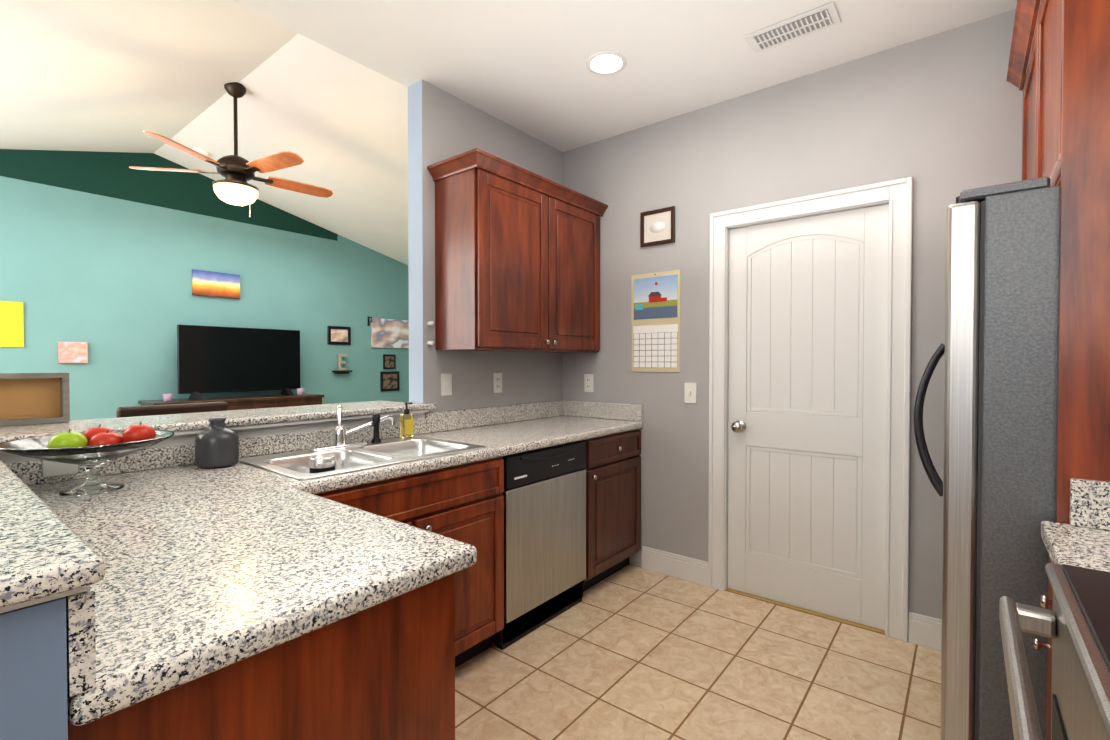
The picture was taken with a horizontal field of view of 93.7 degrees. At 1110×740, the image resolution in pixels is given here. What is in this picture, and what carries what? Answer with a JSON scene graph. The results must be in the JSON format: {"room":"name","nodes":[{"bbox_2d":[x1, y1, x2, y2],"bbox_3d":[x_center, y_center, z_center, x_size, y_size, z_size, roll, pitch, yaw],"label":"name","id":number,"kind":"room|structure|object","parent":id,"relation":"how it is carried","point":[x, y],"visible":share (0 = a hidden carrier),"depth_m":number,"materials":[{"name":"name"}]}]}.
{"room":"kitchen","nodes":[
{"label":"kitchen","id":0,"kind":"room"},
{"bbox_2d":[0,597,67,739],"bbox_3d":[-1.160,0.757,0.946,1.440,1.026,0.200,1,1,38],"label":"wall","id":1,"kind":"structure","parent":0,"point":[33,638],"depth_m":0.55,"materials":[{"name":"paint"}]},
{"bbox_2d":[65,584,99,695],"bbox_3d":[-1.092,0.297,1.028,1.444,0.110,0.021,1,1,38],"label":"backsplash","id":2,"kind":"structure","parent":1,"relation":"attached to","point":[83,608],"depth_m":0.58,"materials":[{"name":"grey stone"}]},
{"bbox_2d":[0,0,407,264],"bbox_3d":[-2.658,-1.347,3.348,3.681,1.536,9.220,1,1,38],"label":"ceiling","id":3,"kind":"structure","parent":0,"point":[102,75],"depth_m":3.64,"materials":[{"name":"white paint"}]},
{"bbox_2d":[193,147,209,156],"bbox_3d":[-3.209,-1.969,4.719,0.130,0.056,0.131,1,1,38],"label":"smoke detector","id":4,"kind":"object","parent":3,"relation":"attached to","point":[203,151],"visible":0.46,"depth_m":4.68,"materials":[{"name":"white plastic"}]},
{"bbox_2d":[129,82,332,216],"bbox_3d":[-2.231,-1.544,3.717,1.287,0.946,1.272,1,1,38],"label":"ceiling fan","id":5,"kind":"object","parent":3,"relation":"hanging from","point":[234,186],"visible":0.98,"depth_m":3.62,"materials":[{"name":"brown wood"}]},
{"bbox_2d":[0,149,408,420],"bbox_3d":[-3.592,-0.593,5.237,0.120,3.600,8.000,1,1,38],"label":"wall","id":6,"kind":"structure","parent":0,"point":[103,254],"depth_m":4.90,"materials":[{"name":"teal paint"}]},
{"bbox_2d":[0,301,23,346],"bbox_3d":[-4.363,-0.366,4.163,0.010,0.365,0.154,1,1,38],"label":"picture","id":7,"kind":"object","parent":6,"relation":"attached to","point":[11,324],"visible":1,"depth_m":4.17,"materials":[{"name":"yellow"}]},
{"bbox_2d":[58,342,87,362],"bbox_3d":[-4.124,-0.151,4.450,0.030,0.177,0.182,1,1,38],"label":"picture","id":8,"kind":"object","parent":6,"relation":"attached to","point":[72,352],"visible":0.93,"depth_m":4.44},
{"bbox_2d":[192,269,239,298],"bbox_3d":[-3.445,-0.868,5.296,0.030,0.251,0.421,1,1,38],"label":"framed picture","id":9,"kind":"object","parent":6,"relation":"attached to","point":[215,284],"visible":0.86,"depth_m":5.28},
{"bbox_2d":[327,326,350,344],"bbox_3d":[-2.629,-0.420,6.338,0.020,0.222,0.291,1,1,38],"label":"picture","id":10,"kind":"object","parent":6,"relation":"attached to","point":[338,335],"visible":0.98,"depth_m":6.33,"materials":[{"name":"black plastic"}]},
{"bbox_2d":[332,354,352,373],"bbox_3d":[-2.591,-0.075,6.338,0.085,0.241,0.223,1,1,38],"label":"shelf","id":11,"kind":"object","parent":6,"relation":"attached to","point":[340,370],"visible":0.98,"depth_m":6.31,"materials":[{"name":"black"}]},
{"bbox_2d":[383,354,395,368],"bbox_3d":[-2.194,-0.109,6.891,0.020,0.192,0.180,1,1,38],"label":"picture frame","id":12,"kind":"object","parent":6,"relation":"attached to","point":[389,361],"visible":0.98,"depth_m":6.89,"materials":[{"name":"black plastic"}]},
{"bbox_2d":[371,318,408,347],"bbox_3d":[-2.171,-0.483,6.907,0.030,0.378,0.580,1,1,38],"label":"framed picture","id":13,"kind":"object","parent":6,"relation":"attached to","point":[389,333],"visible":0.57,"depth_m":6.87},
{"bbox_2d":[380,371,399,390],"bbox_3d":[-2.188,0.150,6.902,0.020,0.258,0.281,1,1,38],"label":"framed picture","id":14,"kind":"object","parent":6,"relation":"attached to","point":[389,381],"visible":0.98,"depth_m":6.89,"materials":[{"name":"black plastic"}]},
{"bbox_2d":[36,80,562,484],"bbox_3d":[-0.916,-0.123,2.504,0.120,2.740,2.965,1,1,38],"label":"wall","id":15,"kind":"structure","parent":0,"point":[442,124],"depth_m":2.84,"materials":[{"name":"grey paint"}]},
{"bbox_2d":[0,401,435,612],"bbox_3d":[-0.879,0.212,1.570,1.845,0.042,2.110,1,1,38],"label":"bar","id":16,"kind":"object","parent":15,"relation":"on","point":[47,553],"visible":1,"depth_m":0.73,"materials":[{"name":"stone"}]},
{"bbox_2d":[0,373,69,425],"bbox_3d":[-1.921,0.100,1.655,0.055,0.175,0.550,1,1,38],"label":"box","id":17,"kind":"object","parent":16,"relation":"on","point":[33,398],"visible":1,"depth_m":1.81,"materials":[{"name":"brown wood"}]},
{"bbox_2d":[4,400,563,483],"bbox_3d":[-0.790,0.278,2.552,0.022,0.104,2.736,1,1,38],"label":"backsplash","id":18,"kind":"structure","parent":15,"relation":"attached to","point":[164,455],"depth_m":2.06,"materials":[{"name":"grey stone"}]},
{"bbox_2d":[427,321,433,345],"bbox_3d":[-0.648,-0.191,2.717,0.030,0.125,0.024,1,1,38],"label":"hooks","id":19,"kind":"object","parent":15,"relation":"attached to","point":[431,323],"visible":0.96,"depth_m":2.71,"materials":[{"name":"white plastic"}]},
{"bbox_2d":[441,374,451,395],"bbox_3d":[-0.584,0.080,2.813,0.016,0.120,0.074,1,1,38],"label":"light switch","id":20,"kind":"object","parent":15,"relation":"attached to","point":[446,384],"visible":1,"depth_m":2.81,"materials":[{"name":"white plastic"}]},
{"bbox_2d":[493,373,501,392],"bbox_3d":[-0.342,0.077,3.123,0.010,0.120,0.074,1,1,38],"label":"outlet","id":21,"kind":"object","parent":15,"relation":"attached to","point":[497,382],"visible":1,"depth_m":3.12,"materials":[{"name":"white plastic"}]},
{"bbox_2d":[427,148,607,352],"bbox_3d":[-0.160,-0.588,3.050,0.373,0.954,1.155,1,1,38],"label":"upper cabinet","id":22,"kind":"object","parent":15,"relation":"attached to","point":[517,258],"visible":1,"depth_m":2.75,"materials":[{"name":"brown wood"}]},
{"bbox_2d":[231,0,1040,151],"bbox_3d":[0.049,-1.904,1.192,3.230,0.860,9.220,1,1,38],"label":"ceiling","id":23,"kind":"structure","parent":0,"point":[520,65],"depth_m":2.39,"materials":[{"name":"white paint"}]},
{"bbox_2d":[586,51,626,74],"bbox_3d":[0.249,-1.490,2.532,0.196,0.007,0.196,1,1,38],"label":"recessed light","id":24,"kind":"object","parent":23,"relation":"in","point":[606,63],"visible":1,"depth_m":2.53,"materials":[{"name":"white glass"}]},
{"bbox_2d":[744,2,840,52],"bbox_3d":[1.032,-1.481,2.268,0.360,0.013,0.160,1,1,38],"label":"ceiling vent","id":25,"kind":"object","parent":23,"relation":"in","point":[807,23],"visible":1,"depth_m":2.25,"materials":[{"name":"white metal"}]},
{"bbox_2d":[455,564,940,739],"bbox_3d":[-0.973,1.279,2.356,8.400,0.060,9.700,1,1,38],"label":"floor","id":26,"kind":"structure","parent":0,"point":[630,652],"depth_m":2.13,"materials":[{"name":"beige tile"}]},
{"bbox_2d":[116,402,227,417],"bbox_3d":[-1.736,0.710,2.480,0.460,1.075,0.460,1,1,38],"label":"bar stool","id":27,"kind":"object","parent":26,"relation":"on","point":[134,411],"visible":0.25,"depth_m":2.56,"materials":[{"name":"brown wood"}]},
{"bbox_2d":[138,393,323,409],"bbox_3d":[-3.191,0.742,5.264,0.480,0.930,1.530,1,1,38],"label":"console","id":28,"kind":"object","parent":26,"relation":"on","point":[256,401],"visible":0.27,"depth_m":5.23,"materials":[{"name":"brown wood"}]},
{"bbox_2d":[163,393,172,401],"bbox_3d":[-3.483,0.248,4.679,0.076,0.070,0.076,1,1,38],"label":"candle holder","id":29,"kind":"object","parent":28,"relation":"on","point":[168,397],"visible":0.94,"depth_m":4.65,"materials":[{"name":"pink"}]},
{"bbox_2d":[177,325,299,399],"bbox_3d":[-3.202,-0.081,5.351,0.240,0.708,1.143,1,1,38],"label":"tv","id":30,"kind":"object","parent":28,"relation":"on","point":[214,359],"visible":0.9,"depth_m":5.27,"materials":[{"name":"black plastic"}]},
{"bbox_2d":[297,388,303,394],"bbox_3d":[-2.744,0.235,5.611,0.076,0.070,0.076,1,1,38],"label":"candle holder","id":31,"kind":"object","parent":28,"relation":"on","point":[300,391],"visible":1,"depth_m":5.58,"materials":[{"name":"pink glass"}]},
{"bbox_2d":[76,564,487,739],"bbox_3d":[-0.682,0.831,1.104,0.826,0.872,0.637,1,1,38],"label":"base cabinet","id":32,"kind":"object","parent":26,"relation":"on","point":[388,674],"depth_m":0.87,"materials":[{"name":"brown wood"}]},
{"bbox_2d":[26,416,642,739],"bbox_3d":[-0.240,0.359,2.102,1.444,0.043,2.760,1,1,38],"label":"countertop","id":33,"kind":"structure","parent":32,"relation":"on","point":[211,573],"depth_m":1.07,"materials":[{"name":"grey stone"}]},
{"bbox_2d":[0,422,174,495],"bbox_3d":[-1.328,0.250,1.492,0.384,0.189,0.384,1,1,38],"label":"fruit bowl","id":34,"kind":"object","parent":33,"relation":"on","point":[91,450],"visible":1,"depth_m":1.46,"materials":[{"name":"clear glass"}]},
{"bbox_2d":[195,418,238,467],"bbox_3d":[-1.202,0.257,1.852,0.132,0.166,0.132,1,1,38],"label":"vase","id":35,"kind":"object","parent":33,"relation":"on","point":[216,443],"visible":1,"depth_m":1.81,"materials":[{"name":"grey ceramic"}]},
{"bbox_2d":[328,405,399,443],"bbox_3d":[-0.873,0.239,2.278,0.077,0.178,0.418,1,1,38],"label":"faucet","id":36,"kind":"object","parent":33,"relation":"on","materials":[{"name":"silver metal"}]},
{"bbox_2d":[237,432,491,479],"bbox_3d":[-0.743,0.410,2.095,0.526,0.186,0.806,1,1,38],"label":"sink","id":37,"kind":"object","parent":33,"relation":"in","point":[315,460],"depth_m":2.11,"materials":[{"name":"silver metal"}]},
{"bbox_2d":[400,402,413,438],"bbox_3d":[-0.698,0.238,2.469,0.058,0.172,0.060,1,1,38],"label":"soap bottle","id":38,"kind":"object","parent":33,"relation":"on","point":[406,425],"visible":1,"depth_m":2.46,"materials":[{"name":"yellow"}]},
{"bbox_2d":[492,440,585,649],"bbox_3d":[-0.252,0.810,2.720,0.609,0.868,0.620,1,1,38],"label":"dishwasher","id":39,"kind":"object","parent":26,"relation":"on","point":[544,493],"visible":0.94,"depth_m":2.49,"materials":[{"name":"silver metal"}]},
{"bbox_2d":[914,177,1060,739],"bbox_3d":[1.574,0.398,1.501,0.883,1.728,0.910,1,1,38],"label":"fridge","id":40,"kind":"object","parent":26,"relation":"on","point":[995,488],"visible":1,"depth_m":1.30,"materials":[{"name":"grey metal"}]},
{"bbox_2d":[999,563,1109,739],"bbox_3d":[0.876,0.717,0.468,0.706,1.120,0.764,1,1,38],"label":"range","id":41,"kind":"object","parent":26,"relation":"on","point":[1074,624],"visible":1,"depth_m":0.75,"materials":[{"name":"silver metal"}]},
{"bbox_2d":[1032,478,1109,739],"bbox_3d":[1.267,0.761,0.888,0.651,1.020,0.374,1,1,38],"label":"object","id":42,"kind":"object","parent":26,"relation":"on","point":[1082,539],"visible":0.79,"depth_m":1.14,"materials":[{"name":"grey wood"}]},
{"bbox_2d":[1041,521,1109,571],"bbox_3d":[1.274,0.377,0.878,0.636,0.042,0.372,1,1,38],"label":"countertop","id":43,"kind":"structure","parent":42,"relation":"on","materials":[{"name":"stone"}]},
{"bbox_2d":[1056,0,1109,523],"bbox_3d":[1.407,0.071,1.020,0.608,2.396,0.020,1,1,38],"label":"panel","id":44,"kind":"object","parent":26,"relation":"on","point":[1083,425],"visible":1,"depth_m":1.17,"materials":[{"name":"brown wood"}]},
{"bbox_2d":[563,1,1040,619],"bbox_3d":[1.370,-0.129,2.882,3.230,2.740,0.470,1,1,38],"label":"wall","id":45,"kind":"structure","parent":0,"point":[937,117],"depth_m":2.71,"materials":[{"name":"grey paint"}]},
{"bbox_2d":[584,374,592,391],"bbox_3d":[0.225,0.088,3.485,0.074,0.120,0.010,1,1,38],"label":"outlet","id":46,"kind":"object","parent":45,"relation":"attached to","point":[588,382],"visible":1,"depth_m":3.48,"materials":[{"name":"white plastic"}]},
{"bbox_2d":[564,400,642,419],"bbox_3d":[0.304,0.265,3.417,0.612,0.104,0.022,1,1,38],"label":"backsplash","id":47,"kind":"structure","parent":45,"relation":"attached to","point":[571,408],"depth_m":3.39,"materials":[{"name":"grey stone"}]},
{"bbox_2d":[631,270,680,371],"bbox_3d":[0.611,-0.291,3.175,0.330,0.605,0.008,1,1,38],"label":"calendar","id":48,"kind":"object","parent":45,"relation":"attached to","point":[655,309],"visible":1,"depth_m":3.17,"materials":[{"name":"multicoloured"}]},
{"bbox_2d":[640,206,674,246],"bbox_3d":[0.621,-0.865,3.152,0.226,0.213,0.018,1,1,38],"label":"framed picture","id":49,"kind":"object","parent":45,"relation":"attached to","point":[657,226],"visible":1,"depth_m":3.15,"materials":[{"name":"brown"}]},
{"bbox_2d":[684,383,696,403],"bbox_3d":[0.788,0.134,3.035,0.074,0.120,0.016,1,1,38],"label":"light switch","id":50,"kind":"object","parent":45,"relation":"attached to","point":[689,392],"visible":1,"depth_m":3.04,"materials":[{"name":"white plastic"}]},
{"bbox_2d":[642,546,941,650],"bbox_3d":[1.467,1.178,2.515,2.358,0.138,0.014,1,1,38],"label":"baseboard","id":51,"kind":"structure","parent":45,"relation":"attached to","point":[924,631],"depth_m":3.02,"materials":[{"name":"white wood"}]},
{"bbox_2d":[728,204,888,630],"bbox_3d":[1.287,0.227,2.715,0.760,2.026,0.037,1,1,38],"label":"door","id":52,"kind":"structure","parent":45,"relation":"in","point":[808,355],"depth_m":2.67,"materials":[{"name":"white wood"}]},
{"bbox_2d":[731,420,745,432],"bbox_3d":[1.007,0.313,2.865,0.066,0.066,0.078,1,1,38],"label":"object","id":53,"kind":"structure","parent":52,"relation":"attached to","point":[738,426],"depth_m":2.84,"materials":[{"name":"silver metal"}]},
{"bbox_2d":[708,177,912,641],"bbox_3d":[1.287,0.182,2.713,0.946,2.124,0.144,1,1,38],"label":"door frame","id":54,"kind":"structure","parent":45,"relation":"attached to","point":[896,195],"depth_m":2.44,"materials":[{"name":"white wood"}]},
{"bbox_3d":[0.887,-0.083,-0.227,0.120,2.740,5.000,1,1,38],"label":"wall","id":55,"kind":"structure","parent":0,"visible":0},
{"bbox_2d":[1006,0,1062,186],"bbox_3d":[1.742,-0.851,1.469,0.658,0.706,1.260,1,1,38],"label":"upper cabinet","id":56,"kind":"object","parent":55,"relation":"attached to","point":[1041,121],"visible":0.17,"depth_m":1.62,"materials":[{"name":"brown wood"}]}
]}

